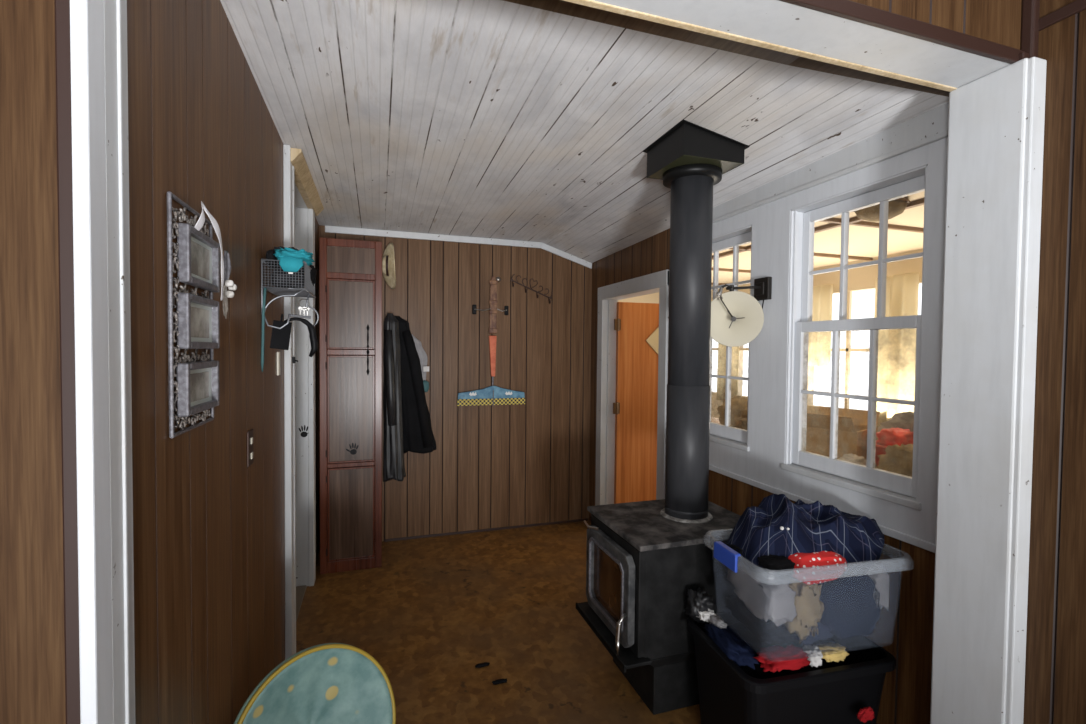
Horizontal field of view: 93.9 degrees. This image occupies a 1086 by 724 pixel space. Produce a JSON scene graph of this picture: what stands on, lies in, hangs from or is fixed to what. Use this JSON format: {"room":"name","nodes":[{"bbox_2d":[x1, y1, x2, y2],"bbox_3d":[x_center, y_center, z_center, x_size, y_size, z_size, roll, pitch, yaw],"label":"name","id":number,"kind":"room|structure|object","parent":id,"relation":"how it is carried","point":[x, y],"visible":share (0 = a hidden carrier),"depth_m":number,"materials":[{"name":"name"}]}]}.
{"room":"mudroom","nodes":[
{"label":"mudroom","id":0,"kind":"room"},
{"bbox_2d":[127,0,319,723],"bbox_3d":[-1.188,0.202,2.292,0.020,2.453,3.040,0,2,-18],"label":"wall","id":1,"kind":"structure","parent":0,"point":[209,526],"depth_m":1.28,"materials":[{"name":"brown wood"}]},
{"bbox_2d":[167,191,219,437],"bbox_3d":[-0.796,-0.099,1.168,0.026,0.505,0.277,0,2,-18],"label":"picture frame","id":2,"kind":"object","parent":1,"relation":"attached to","point":[197,261],"visible":0.98,"depth_m":1.13,"materials":[{"name":"grey metal"}]},
{"bbox_2d":[190,371,208,401],"bbox_3d":[-0.800,0.057,1.179,0.002,0.063,0.145,0,2,-18],"label":"photo","id":3,"kind":"object","parent":2,"relation":"attached to","point":[199,380],"depth_m":1.18},
{"bbox_2d":[191,307,208,337],"bbox_3d":[-0.801,-0.091,1.181,0.002,0.068,0.145,0,2,-18],"label":"photo","id":4,"kind":"object","parent":2,"relation":"attached to","point":[199,315],"depth_m":1.19},
{"bbox_2d":[191,240,209,279],"bbox_3d":[-0.801,-0.236,1.182,0.002,0.073,0.145,0,2,-18],"label":"photo","id":5,"kind":"object","parent":2,"relation":"attached to","point":[200,249],"depth_m":1.19},
{"bbox_2d":[194,201,223,300],"bbox_3d":[-0.775,-0.256,1.181,0.020,0.217,0.126,0,2,-8],"label":"ribbon","id":6,"kind":"object","parent":2,"relation":"hanging from","point":[200,223],"visible":1,"depth_m":1.19,"materials":[{"name":"white fabric"}]},
{"bbox_2d":[223,251,236,317],"bbox_3d":[-0.887,-0.217,1.438,0.024,0.189,0.062,0,2,-18],"label":"flower","id":7,"kind":"object","parent":1,"relation":"attached to","point":[230,284],"depth_m":1.43,"materials":[{"name":"fabric"}]},
{"bbox_2d":[247,429,253,466],"bbox_3d":[-0.979,0.287,1.700,0.010,0.117,0.069,0,2,-18],"label":"light switch","id":8,"kind":"object","parent":1,"relation":"attached to","point":[250,454],"visible":1,"depth_m":1.69,"materials":[{"name":"brown metal"}]},
{"bbox_2d":[277,352,279,374],"bbox_3d":[-1.135,0.007,2.177,0.008,0.100,0.040,0,2,-18],"label":"batten","id":9,"kind":"object","parent":1,"relation":"attached to","point":[278,353],"visible":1,"depth_m":2.16,"materials":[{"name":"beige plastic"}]},
{"bbox_2d":[283,145,295,659],"bbox_3d":[-1.188,0.218,2.381,0.034,2.415,0.100,0,2,-18],"label":"door frame","id":10,"kind":"structure","parent":1,"relation":"in","point":[288,168],"depth_m":2.35,"materials":[{"name":"white paint"}]},
{"bbox_2d":[261,259,318,328],"bbox_3d":[-1.000,-0.254,2.037,0.174,0.258,0.337,0,2,-18],"label":"shelf","id":11,"kind":"object","parent":1,"relation":"attached to","point":[308,291],"visible":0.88,"depth_m":1.90,"materials":[{"name":"grey metal"}]},
{"bbox_2d":[261,288,266,371],"bbox_3d":[-1.022,-0.117,1.853,0.022,0.308,0.015,1,2,0],"label":"strap","id":12,"kind":"object","parent":11,"relation":"hanging from","point":[265,289],"visible":1,"depth_m":1.85,"materials":[{"name":"teal"}]},
{"bbox_2d":[266,249,276,267],"bbox_3d":[-1.027,-0.392,1.926,0.041,0.068,0.108,0,2,-18],"label":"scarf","id":13,"kind":"object","parent":11,"relation":"in","point":[269,254],"visible":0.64,"depth_m":1.89,"materials":[{"name":"black fabric"}]},
{"bbox_2d":[270,314,291,349],"bbox_3d":[-0.981,-0.112,1.897,0.072,0.135,0.024,0,2,-18],"label":"pouch","id":14,"kind":"object","parent":11,"relation":"hanging from","point":[280,338],"visible":1,"depth_m":1.89,"materials":[{"name":"fabric"}]},
{"bbox_2d":[270,268,303,287],"bbox_3d":[-1.010,-0.324,2.025,0.129,0.082,0.292,0,2,-18],"label":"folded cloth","id":15,"kind":"object","parent":11,"relation":"in","point":[278,268],"visible":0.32,"depth_m":1.92,"materials":[{"name":"black fabric"}]},
{"bbox_2d":[273,246,303,271],"bbox_3d":[-1.007,-0.405,2.019,0.120,0.093,0.214,0,2,-18],"label":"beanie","id":16,"kind":"object","parent":15,"relation":"on","point":[280,246],"visible":0.16,"depth_m":1.96,"materials":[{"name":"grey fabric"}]},
{"bbox_2d":[273,247,314,266],"bbox_3d":[-0.945,-0.397,1.929,0.138,0.059,0.181,0,2,-18],"label":"glove","id":17,"kind":"object","parent":11,"relation":"on","point":[306,256],"visible":0.66,"depth_m":1.88,"materials":[{"name":"teal fabric"}]},
{"bbox_2d":[279,255,302,271],"bbox_3d":[-0.930,-0.364,1.874,0.080,0.060,0.019,0,2,-18],"label":"flap","id":18,"kind":"object","parent":17,"relation":"hanging from","point":[287,263],"visible":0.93,"depth_m":1.87,"materials":[{"name":"teal fabric"}]},
{"bbox_2d":[285,317,317,356],"bbox_3d":[-0.941,-0.095,1.953,0.136,0.153,0.028,0,2,-18],"label":"strap","id":19,"kind":"object","parent":11,"relation":"hanging from","point":[312,331],"visible":0.79,"depth_m":1.96,"materials":[{"name":"black plastic"}]},
{"bbox_2d":[298,299,309,315],"bbox_3d":[-0.986,-0.221,2.093,0.044,0.082,0.008,0,2,-18],"label":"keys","id":20,"kind":"object","parent":11,"relation":"hanging from","point":[299,307],"visible":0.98,"depth_m":2.09,"materials":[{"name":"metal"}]},
{"bbox_2d":[302,265,317,285],"bbox_3d":[-0.979,-0.364,2.123,0.058,0.101,0.179,0,2,-18],"label":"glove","id":21,"kind":"object","parent":11,"relation":"in","point":[313,271],"visible":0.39,"depth_m":2.09,"materials":[{"name":"black fabric"}]},
{"bbox_2d":[319,225,591,541],"bbox_3d":[-0.620,0.192,4.107,2.204,2.386,0.060,0,2,-18],"label":"wall","id":22,"kind":"structure","parent":0,"point":[490,466],"depth_m":4.15,"materials":[{"name":"brown wood"}]},
{"bbox_2d":[395,316,435,453],"bbox_3d":[-0.976,0.177,3.858,0.335,1.047,0.129,0,2,-18],"label":"coat","id":23,"kind":"object","parent":22,"relation":"hanging from","point":[418,437],"visible":0.76,"depth_m":3.83,"materials":[{"name":"fabric"}]},
{"bbox_2d":[412,334,428,391],"bbox_3d":[-0.960,0.011,3.906,0.163,0.446,0.083,0,2,-18],"label":"jacket","id":24,"kind":"object","parent":22,"relation":"hanging from","point":[422,354],"visible":0.48,"depth_m":3.92,"materials":[{"name":"fabric"}]},
{"bbox_2d":[325,225,591,268],"bbox_3d":[-0.588,-0.901,4.042,2.122,0.192,0.022,0,2,-18],"label":"crown molding","id":25,"kind":"structure","parent":22,"relation":"attached to","point":[328,229],"depth_m":4.00,"materials":[{"name":"white paint"}]},
{"bbox_2d":[472,304,490,313],"bbox_3d":[-0.494,-0.421,4.066,0.148,0.078,0.029,1,2,2],"label":"peg","id":26,"kind":"object","parent":22,"relation":"attached to","point":[474,309],"visible":1,"depth_m":4.06,"materials":[{"name":"black metal"}]},
{"bbox_2d":[457,276,524,405],"bbox_3d":[-0.412,-0.169,4.098,0.557,1.053,0.044,0,2,-18],"label":"broom","id":27,"kind":"object","parent":26,"relation":"hanging from","point":[493,395],"visible":1,"depth_m":4.09,"materials":[{"name":"orange paint"}]},
{"bbox_2d":[385,519,587,541],"bbox_3d":[-0.415,1.377,4.171,1.694,0.018,0.012,0,2,-18],"label":"baseboard","id":28,"kind":"structure","parent":22,"relation":"attached to","point":[577,520],"depth_m":4.14,"materials":[{"name":"brown wood"}]},
{"bbox_2d":[497,306,508,314],"bbox_3d":[-0.325,-0.421,4.123,0.029,0.078,0.111,2,2,44],"label":"peg","id":29,"kind":"object","parent":22,"relation":"attached to","point":[506,308],"visible":1,"depth_m":4.14,"materials":[{"name":"black metal"}]},
{"bbox_2d":[510,274,551,303],"bbox_3d":[-0.089,-0.605,4.193,0.367,0.237,0.055,0,2,-18],"label":"hook rack","id":30,"kind":"object","parent":22,"relation":"attached to","point":[511,279],"visible":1,"depth_m":4.20,"materials":[{"name":"brown metal"}]},
{"bbox_2d":[296,520,700,723],"bbox_3d":[0.079,1.497,0.890,3.024,0.062,6.960,0,2,-18],"label":"floor","id":31,"kind":"structure","parent":0,"point":[435,609],"depth_m":2.70,"materials":[{"name":"plastic"}]},
{"bbox_2d":[234,643,395,723],"bbox_3d":[-0.691,1.161,1.522,0.278,0.565,0.500,2,2,42],"label":"ironing board","id":32,"kind":"object","parent":31,"relation":"on","point":[327,683],"visible":1,"depth_m":1.59,"materials":[{"name":"green fabric"}]},
{"bbox_2d":[319,237,381,573],"bbox_3d":[-1.337,0.290,3.566,0.388,2.205,0.470,0,2,-18],"label":"tall cabinet","id":33,"kind":"object","parent":31,"relation":"on","point":[350,271],"visible":1,"depth_m":3.37,"materials":[{"name":"red wood"}]},
{"bbox_2d":[346,443,358,454],"bbox_3d":[-1.270,0.577,3.375,0.080,0.080,0.001,0,2,-18],"label":"print","id":34,"kind":"object","parent":33,"relation":"attached to","point":[353,451],"depth_m":3.38},
{"bbox_2d":[382,243,395,288],"bbox_3d":[-1.140,-0.710,3.742,0.102,0.344,0.167,0,2,-18],"label":"straw hat","id":35,"kind":"object","parent":33,"relation":"hanging from","point":[388,260],"visible":0.99,"depth_m":3.71,"materials":[{"name":"beige wicker"}]},
{"bbox_2d":[383,313,405,481],"bbox_3d":[-1.116,0.264,3.758,0.138,1.247,0.172,1,2,28],"label":"coat","id":36,"kind":"object","parent":33,"relation":"hanging from","point":[393,465],"visible":1,"depth_m":3.74,"materials":[{"name":"grey fabric"}]},
{"bbox_2d":[475,662,489,667],"bbox_3d":[-0.285,1.428,2.391,0.074,0.014,0.025,0,2,-18],"label":"scrap","id":37,"kind":"object","parent":31,"relation":"on","point":[484,664],"visible":1,"depth_m":2.38,"materials":[{"name":"black fabric"}]},
{"bbox_2d":[492,678,506,684],"bbox_3d":[-0.194,1.433,2.273,0.073,0.013,0.026,0,2,-18],"label":"scrap","id":38,"kind":"object","parent":31,"relation":"on","point":[498,681],"visible":1,"depth_m":2.27,"materials":[{"name":"black fabric"}]},
{"bbox_2d":[576,499,739,714],"bbox_3d":[0.551,1.075,2.299,0.707,0.740,0.524,0,2,-18],"label":"wood stove","id":39,"kind":"object","parent":31,"relation":"on","point":[641,563],"visible":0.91,"depth_m":2.09,"materials":[{"name":"black metal"}]},
{"bbox_2d":[660,175,713,522],"bbox_3d":[0.668,-0.095,2.319,0.236,1.600,0.236,0,2,-18],"label":"flue pipe","id":40,"kind":"object","parent":39,"relation":"on","point":[691,206],"visible":0.88,"depth_m":2.24,"materials":[{"name":"black metal"}]},
{"bbox_2d":[686,610,895,723],"bbox_3d":[0.893,1.239,1.887,0.602,0.440,0.437,0,2,-14],"label":"bin","id":41,"kind":"object","parent":31,"relation":"on","point":[727,694],"visible":0.67,"depth_m":1.73,"materials":[{"name":"black plastic"}]},
{"bbox_2d":[686,587,716,622],"bbox_3d":[0.622,0.965,2.010,0.116,0.129,0.112,0,2,-18],"label":"bag","id":42,"kind":"object","parent":41,"relation":"on","point":[699,600],"visible":0.8,"depth_m":1.98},
{"bbox_2d":[696,608,715,621],"bbox_3d":[0.633,0.979,1.976,0.077,0.043,0.082,0,2,-18],"label":"sock","id":43,"kind":"object","parent":41,"relation":"in","point":[705,616],"visible":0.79,"depth_m":1.95,"materials":[{"name":"fabric"}]},
{"bbox_2d":[709,615,726,628],"bbox_3d":[0.662,0.986,1.917,0.050,0.037,0.090,0,2,-18],"label":"sock","id":44,"kind":"object","parent":41,"relation":"in","point":[716,620],"visible":0.86,"depth_m":1.91,"materials":[{"name":"fabric"}]},
{"bbox_2d":[703,623,758,669],"bbox_3d":[0.674,1.012,1.822,0.116,0.071,0.274,0,2,-18],"label":"cloth","id":45,"kind":"object","parent":41,"relation":"in","point":[728,639],"visible":0.92,"depth_m":1.78,"materials":[{"name":"blue fabric"}]},
{"bbox_2d":[753,644,810,672],"bbox_3d":[0.809,0.997,1.717,0.214,0.059,0.110,0,2,-18],"label":"cloth","id":46,"kind":"object","parent":41,"relation":"in","point":[773,658],"visible":0.96,"depth_m":1.69,"materials":[{"name":"red fabric"}]},
{"bbox_2d":[730,621,843,678],"bbox_3d":[0.892,1.128,1.916,0.447,0.260,0.325,0,2,-18],"label":"cloth bundle","id":47,"kind":"object","parent":41,"relation":"in","point":[744,632],"visible":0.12,"depth_m":1.80,"materials":[{"name":"black fabric"}]},
{"bbox_2d":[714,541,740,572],"bbox_3d":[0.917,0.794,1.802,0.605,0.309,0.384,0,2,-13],"label":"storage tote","id":48,"kind":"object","parent":47,"relation":"on","point":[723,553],"visible":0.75,"depth_m":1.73,"materials":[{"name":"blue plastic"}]},
{"bbox_2d":[725,595,797,648],"bbox_3d":[0.764,0.891,1.770,0.140,0.078,0.272,0,2,-13],"label":"garment","id":49,"kind":"object","parent":48,"relation":"in","point":[767,632],"visible":0.66,"depth_m":1.68,"materials":[{"name":"black fabric"}]},
{"bbox_2d":[727,562,796,625],"bbox_3d":[0.754,0.780,1.755,0.114,0.168,0.254,0,2,-13],"label":"garment","id":50,"kind":"object","parent":49,"relation":"on","point":[767,596],"visible":0.84,"depth_m":1.66,"materials":[{"name":"grey fabric"}]},
{"bbox_2d":[726,542,742,559],"bbox_3d":[0.759,0.680,1.843,0.171,0.066,0.126,0,2,-18],"label":"folded garment","id":51,"kind":"object","parent":50,"relation":"on","point":[734,547],"visible":0.14,"depth_m":1.80,"materials":[{"name":"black fabric"}]},
{"bbox_2d":[757,554,794,576],"bbox_3d":[0.780,0.675,1.692,0.115,0.061,0.107,0,2,-18],"label":"headband","id":52,"kind":"object","parent":50,"relation":"on","point":[775,565],"visible":0.95,"depth_m":1.66,"materials":[{"name":"black fabric"}]},
{"bbox_2d":[782,577,823,642],"bbox_3d":[0.847,0.808,1.704,0.131,0.212,0.123,0,2,-18],"label":"garment","id":53,"kind":"object","parent":48,"relation":"in","point":[809,609],"visible":0.65,"depth_m":1.65,"materials":[{"name":"fabric"}]},
{"bbox_2d":[726,494,884,585],"bbox_3d":[0.973,0.603,1.853,0.593,0.258,0.353,0,2,-18],"label":"plaid shirt","id":54,"kind":"object","parent":48,"relation":"in","point":[779,526],"visible":0.94,"depth_m":1.75,"materials":[{"name":"blue fabric"}]},
{"bbox_2d":[794,619,832,645],"bbox_3d":[0.869,0.887,1.793,0.157,0.086,0.273,0,2,-12],"label":"folded garment","id":55,"kind":"object","parent":48,"relation":"in","point":[824,630],"visible":0.17,"depth_m":1.67,"materials":[{"name":"blue fabric"}]},
{"bbox_2d":[788,551,846,584],"bbox_3d":[0.909,0.681,1.700,0.206,0.104,0.136,0,2,-18],"label":"cloth","id":56,"kind":"object","parent":48,"relation":"in","point":[823,566],"visible":0.78,"depth_m":1.65,"materials":[{"name":"red fabric"}]},
{"bbox_2d":[819,570,880,638],"bbox_3d":[1.012,0.813,1.825,0.270,0.234,0.289,0,2,-18],"label":"folded garment","id":57,"kind":"object","parent":48,"relation":"in","point":[851,609],"visible":0.37,"depth_m":1.69,"materials":[{"name":"blue fabric"}]},
{"bbox_2d":[865,564,888,610],"bbox_3d":[1.111,0.769,1.833,0.074,0.151,0.245,0,2,-13],"label":"garment","id":58,"kind":"object","parent":48,"relation":"in","point":[877,573],"visible":0.35,"depth_m":1.72,"materials":[{"name":"grey fabric"}]},
{"bbox_2d":[802,645,822,666],"bbox_3d":[0.918,1.000,1.730,0.060,0.063,0.070,0,2,-18],"label":"rag","id":59,"kind":"object","parent":41,"relation":"in","point":[814,654],"visible":0.88,"depth_m":1.71,"materials":[{"name":"fabric"}]},
{"bbox_2d":[817,642,848,661],"bbox_3d":[0.993,1.002,1.749,0.107,0.052,0.067,0,2,-18],"label":"cloth","id":60,"kind":"object","parent":41,"relation":"in","point":[831,652],"visible":0.94,"depth_m":1.73,"materials":[{"name":"yellow fabric"}]},
{"bbox_2d":[856,707,874,722],"bbox_3d":[1.082,1.179,1.699,0.068,0.046,0.029,0,2,-18],"label":"rag","id":61,"kind":"object","parent":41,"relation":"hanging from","point":[865,714],"visible":1,"depth_m":1.69,"materials":[{"name":"fabric"}]},
{"bbox_2d":[0,0,1021,723],"bbox_3d":[-0.527,0.099,0.810,3.900,2.750,0.020,0,2,-18],"label":"wall","id":62,"kind":"structure","parent":0,"point":[32,640],"depth_m":0.73,"materials":[{"name":"brown wood"}]},
{"bbox_2d":[54,0,80,723],"bbox_3d":[-0.688,0.099,0.741,0.022,2.750,0.013,0,2,-18],"label":"trim","id":63,"kind":"structure","parent":62,"relation":"attached to","point":[62,7],"depth_m":0.73,"materials":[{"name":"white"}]},
{"bbox_2d":[503,0,949,96],"bbox_3d":[0.274,-0.926,1.349,2.214,0.180,0.297,0,2,-18],"label":"strip","id":64,"kind":"object","parent":62,"relation":"attached to","point":[558,6],"visible":0.33,"depth_m":1.55,"materials":[{"name":"wood"}]},
{"bbox_2d":[779,0,1024,63],"bbox_3d":[0.267,-0.810,1.024,2.180,0.034,0.015,0,2,-18],"label":"trim header moulding","id":65,"kind":"structure","parent":62,"relation":"attached to","point":[847,9],"depth_m":1.22,"materials":[{"name":"brown wood"}]},
{"bbox_2d":[1020,0,1039,57],"bbox_3d":[1.284,0.101,1.373,0.027,2.750,0.030,0,2,-18],"label":"trim","id":66,"kind":"structure","parent":62,"relation":"attached to","point":[1030,9],"depth_m":1.33,"materials":[{"name":"brown wood"}]},
{"bbox_2d":[220,0,948,262],"bbox_3d":[-0.162,-0.929,2.687,2.214,0.239,2.980,0,2,-18],"label":"ceiling","id":67,"kind":"structure","parent":0,"point":[496,119],"depth_m":1.93,"materials":[{"name":"white wood"}]},
{"bbox_2d":[643,119,749,188],"bbox_3d":[0.673,-0.901,2.265,0.328,0.175,0.328,0,2,-18],"label":"ceiling mount","id":68,"kind":"object","parent":67,"relation":"attached to","point":[688,148],"visible":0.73,"depth_m":2.16,"materials":[{"name":"black metal"}]},
{"bbox_2d":[618,292,658,303],"bbox_3d":[0.848,0.013,7.378,2.420,2.600,0.100,0,2,-18],"label":"wall","id":69,"kind":"structure","parent":0,"point":[654,297],"depth_m":7.51,"materials":[{"name":"beige paint"}]},
{"bbox_2d":[589,137,947,723],"bbox_3d":[0.933,0.293,3.013,0.120,2.272,2.985,0,2,-18],"label":"wall","id":70,"kind":"structure","parent":0,"point":[770,222],"depth_m":1.97,"materials":[{"name":"white paint"}]},
{"bbox_2d":[595,269,668,505],"bbox_3d":[0.678,0.402,3.769,0.144,2.010,1.067,0,2,-18],"label":"door frame","id":71,"kind":"structure","parent":70,"relation":"attached to","point":[660,279],"depth_m":4.16,"materials":[{"name":"white paint"}]},
{"bbox_2d":[613,302,658,503],"bbox_3d":[0.964,0.444,4.266,0.837,1.865,0.052,0,2,-18],"label":"door","id":72,"kind":"structure","parent":70,"relation":"in","point":[636,325],"depth_m":4.19,"materials":[{"name":"orange wood"}]},
{"bbox_2d":[646,326,658,353],"bbox_3d":[1.045,-0.178,4.260,0.408,0.408,0.009,0,2,-18],"label":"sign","id":73,"kind":"object","parent":72,"relation":"attached to","point":[652,332],"depth_m":4.22,"materials":[{"name":"beige wood"}]},
{"bbox_2d":[709,225,751,451],"bbox_3d":[0.990,-0.125,2.832,0.128,1.131,0.626,0,2,-18],"label":"window","id":74,"kind":"structure","parent":70,"relation":"in","point":[734,437],"depth_m":2.75,"materials":[{"name":"white paint"}]},
{"bbox_2d":[711,277,771,346],"bbox_3d":[0.906,-0.238,2.416,0.311,0.331,0.208,0,2,-18],"label":"lamp","id":75,"kind":"object","parent":70,"relation":"attached to","point":[737,317],"visible":0.99,"depth_m":2.43,"materials":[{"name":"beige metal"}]},
{"bbox_2d":[709,464,935,552],"bbox_3d":[1.068,0.598,2.398,0.013,0.027,1.715,0,2,-18],"label":"trim","id":76,"kind":"structure","parent":70,"relation":"attached to","point":[923,544],"depth_m":2.21,"materials":[{"name":"white paint"}]},
{"bbox_2d":[781,165,927,509],"bbox_3d":[1.252,-0.089,2.029,0.128,1.176,0.626,0,2,-18],"label":"window","id":77,"kind":"structure","parent":70,"relation":"in","point":[900,489],"depth_m":2.08,"materials":[{"name":"white paint"}]},
{"bbox_2d":[711,249,922,439],"bbox_3d":[3.027,0.104,4.723,0.080,2.600,6.500,0,2,-18],"label":"wall","id":78,"kind":"structure","parent":0,"point":[861,278],"depth_m":4.90,"materials":[{"name":"beige paint"}]},
{"bbox_2d":[716,343,738,400],"bbox_3d":[2.344,-0.153,6.439,0.090,1.310,0.402,0,2,-18],"label":"curtain","id":79,"kind":"object","parent":78,"relation":"hanging from","point":[721,370],"visible":0.27,"depth_m":6.44,"materials":[{"name":"beige fabric"}]},
{"bbox_2d":[711,198,923,284],"bbox_3d":[1.865,-0.943,4.261,2.416,0.025,6.400,0,2,-18],"label":"trim","id":80,"kind":"structure","parent":78,"relation":"attached to","point":[835,222],"depth_m":3.47,"materials":[{"name":"brown wood"}]},
{"bbox_2d":[808,284,832,366],"bbox_3d":[2.725,-0.369,5.268,0.089,0.810,0.652,0,2,-18],"label":"curtain","id":81,"kind":"object","parent":78,"relation":"hanging from","point":[819,348],"visible":0.28,"depth_m":5.04,"materials":[{"name":"beige fabric"}]},
{"bbox_2d":[874,273,918,426],"bbox_3d":[3.016,-0.077,4.383,0.083,1.340,0.370,0,2,-18],"label":"curtain","id":82,"kind":"object","parent":78,"relation":"hanging from","point":[896,347],"visible":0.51,"depth_m":4.33,"materials":[{"name":"beige fabric"}]},
{"bbox_2d":[711,191,924,286],"bbox_3d":[1.911,-0.976,4.275,2.520,0.040,6.600,0,2,-18],"label":"ceiling","id":83,"kind":"structure","parent":0,"point":[863,241],"depth_m":4.02,"materials":[{"name":"beige"}]},
{"bbox_2d":[853,198,909,221],"bbox_3d":[1.942,-0.862,2.921,0.278,0.085,0.278,0,2,-18],"label":"ceiling light","id":84,"kind":"object","parent":83,"relation":"attached to","point":[896,207],"visible":0.55,"depth_m":2.85,"materials":[{"name":"fabric"}]},
{"bbox_2d":[1023,0,1085,723],"bbox_3d":[1.847,0.150,-0.278,0.020,2.750,3.520,0,2,-18],"label":"wall","id":85,"kind":"structure","parent":0,"point":[1055,664],"depth_m":1.30,"materials":[{"name":"brown wood"}]},
{"bbox_2d":[1038,0,1085,30],"bbox_3d":[1.852,-0.840,-0.306,0.028,0.030,3.520,0,2,-18],"label":"rail","id":86,"kind":"object","parent":85,"relation":"attached to","point":[1077,6],"visible":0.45,"depth_m":1.29,"materials":[{"name":"brown wood"}]},
{"bbox_3d":[1.905,1.429,4.344,2.585,0.050,6.600,0,2,-18],"label":"floor","id":87,"kind":"structure","parent":0,"visible":0},
{"bbox_2d":[711,417,876,467],"bbox_3d":[2.027,1.043,4.110,0.900,0.735,3.500,0,2,-18],"label":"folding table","id":88,"kind":"object","parent":87,"relation":"on","point":[713,419],"visible":0.02,"depth_m":5.52,"materials":[{"name":"brown"}]},
{"bbox_2d":[717,395,747,425],"bbox_3d":[1.943,0.490,4.853,0.444,0.327,0.542,0,2,-18],"label":"heap","id":89,"kind":"object","parent":88,"relation":"on","point":[738,403],"visible":0.23,"depth_m":4.77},
{"bbox_2d":[731,409,746,429],"bbox_3d":[1.797,0.518,4.064,0.499,0.311,0.524,0,2,-18],"label":"heap","id":90,"kind":"object","parent":88,"relation":"on","point":[741,422],"visible":0.06,"depth_m":4.09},
{"bbox_2d":[806,406,879,463],"bbox_3d":[2.012,0.514,3.510,0.484,0.352,0.420,-1,2,-38],"label":"cardboard box","id":91,"kind":"object","parent":88,"relation":"on","point":[852,423],"visible":0.45,"depth_m":3.39,"materials":[{"name":"brown cardboard"}]},
{"bbox_2d":[838,453,866,465],"bbox_3d":[1.955,0.638,3.200,0.189,0.119,0.149,0,2,-18],"label":"heap","id":92,"kind":"object","parent":88,"relation":"on","point":[854,458],"visible":0.39,"depth_m":3.16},
{"bbox_2d":[875,428,912,465],"bbox_3d":[2.224,0.560,3.181,0.300,0.283,0.300,0,2,-18],"label":"cloth","id":93,"kind":"object","parent":88,"relation":"on","point":[892,436],"visible":0.45,"depth_m":3.14,"materials":[{"name":"red fabric"}]},
{"bbox_2d":[875,440,886,465],"bbox_3d":[2.224,0.609,3.182,0.300,0.185,0.300,0,2,-18],"label":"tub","id":94,"kind":"object","parent":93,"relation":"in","point":[881,445],"depth_m":3.17,"materials":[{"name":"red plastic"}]},
{"bbox_2d":[876,444,912,476],"bbox_3d":[2.031,0.582,2.816,0.287,0.252,0.303,0,2,-18],"label":"heap","id":95,"kind":"object","parent":88,"relation":"on","point":[898,459],"visible":0.23,"depth_m":2.79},
{"bbox_2d":[878,411,913,431],"bbox_3d":[2.543,0.507,3.323,0.341,0.385,0.668,0,2,-18],"label":"heap","id":96,"kind":"object","parent":88,"relation":"on","point":[904,420],"visible":0.06,"depth_m":3.41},
{"bbox_3d":[-0.463,0.096,0.938,4.100,2.750,0.185,0,2,-18],"label":"wall","id":97,"kind":"structure","parent":0,"visible":0},
{"bbox_2d":[70,0,112,723],"bbox_3d":[-0.672,0.339,0.761,0.020,2.270,0.050,0,2,-18],"label":"trim","id":98,"kind":"structure","parent":97,"relation":"attached to","point":[86,16],"depth_m":0.74,"materials":[{"name":"white paint"}]},
{"bbox_2d":[103,0,134,723],"bbox_3d":[-0.740,0.337,0.804,0.131,2.270,0.077,0,2,-18],"label":"trim","id":99,"kind":"structure","parent":97,"relation":"attached to","point":[114,11],"depth_m":0.81,"materials":[{"name":"white paint"}]},
{"bbox_2d":[594,0,1010,87],"bbox_3d":[0.261,-0.812,1.106,2.220,0.030,0.163,0,2,-18],"label":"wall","id":100,"kind":"structure","parent":97,"relation":"attached to","point":[777,22],"depth_m":1.24,"materials":[{"name":"white paint"}]},
{"bbox_2d":[562,0,956,91],"bbox_3d":[0.239,-0.813,1.173,2.220,0.033,0.022,0,2,-18],"label":"trim","id":101,"kind":"structure","parent":100,"relation":"attached to","point":[590,3],"depth_m":1.26,"materials":[{"name":"beige wood"}]},
{"bbox_2d":[930,58,1028,723],"bbox_3d":[1.262,0.339,1.452,0.100,2.270,0.190,0,2,-18],"label":"trim","id":102,"kind":"structure","parent":97,"relation":"attached to","point":[987,117],"depth_m":1.42,"materials":[{"name":"white paint"}]},
{"bbox_2d":[1019,52,1028,60],"bbox_3d":[1.254,0.331,1.378,0.025,2.290,0.035,0,2,-18],"label":"trim post moulding","id":103,"kind":"structure","parent":97,"relation":"attached to","point":[1022,55],"depth_m":1.33,"materials":[{"name":"brown wood"}]},
{"bbox_2d":[1005,57,1046,723],"bbox_3d":[1.275,0.343,1.357,0.054,2.266,0.028,0,2,-18],"label":"trim","id":104,"kind":"structure","parent":97,"relation":"attached to","point":[1036,73],"depth_m":1.33,"materials":[{"name":"white paint"}]},
{"bbox_3d":[-1.273,0.226,2.359,0.100,2.400,3.060,0,2,-18],"label":"wall","id":105,"kind":"structure","parent":0,"visible":0},
{"bbox_2d":[299,425,307,436],"bbox_3d":[-1.472,0.428,3.141,0.076,0.076,0.001,0,2,-18],"label":"print","id":106,"kind":"object","parent":105,"relation":"attached to","point":[303,434],"visible":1,"depth_m":3.14,"materials":[{"name":"black paint"}]},
{"bbox_2d":[290,148,323,585],"bbox_3d":[-1.372,0.210,2.810,0.200,2.405,1.020,0,2,-18],"label":"door frame","id":107,"kind":"structure","parent":105,"relation":"attached to","point":[301,214],"depth_m":3.13,"materials":[{"name":"white paint"}]},
{"bbox_3d":[0.936,0.228,3.044,0.096,2.400,3.045,0,2,-18],"label":"wall","id":108,"kind":"structure","parent":0,"visible":0},
{"bbox_2d":[713,102,948,222],"bbox_3d":[1.133,-0.807,2.378,0.134,0.110,1.715,0,2,-18],"label":"trim","id":109,"kind":"structure","parent":108,"relation":"attached to","point":[931,126],"depth_m":1.98,"materials":[{"name":"white paint"}]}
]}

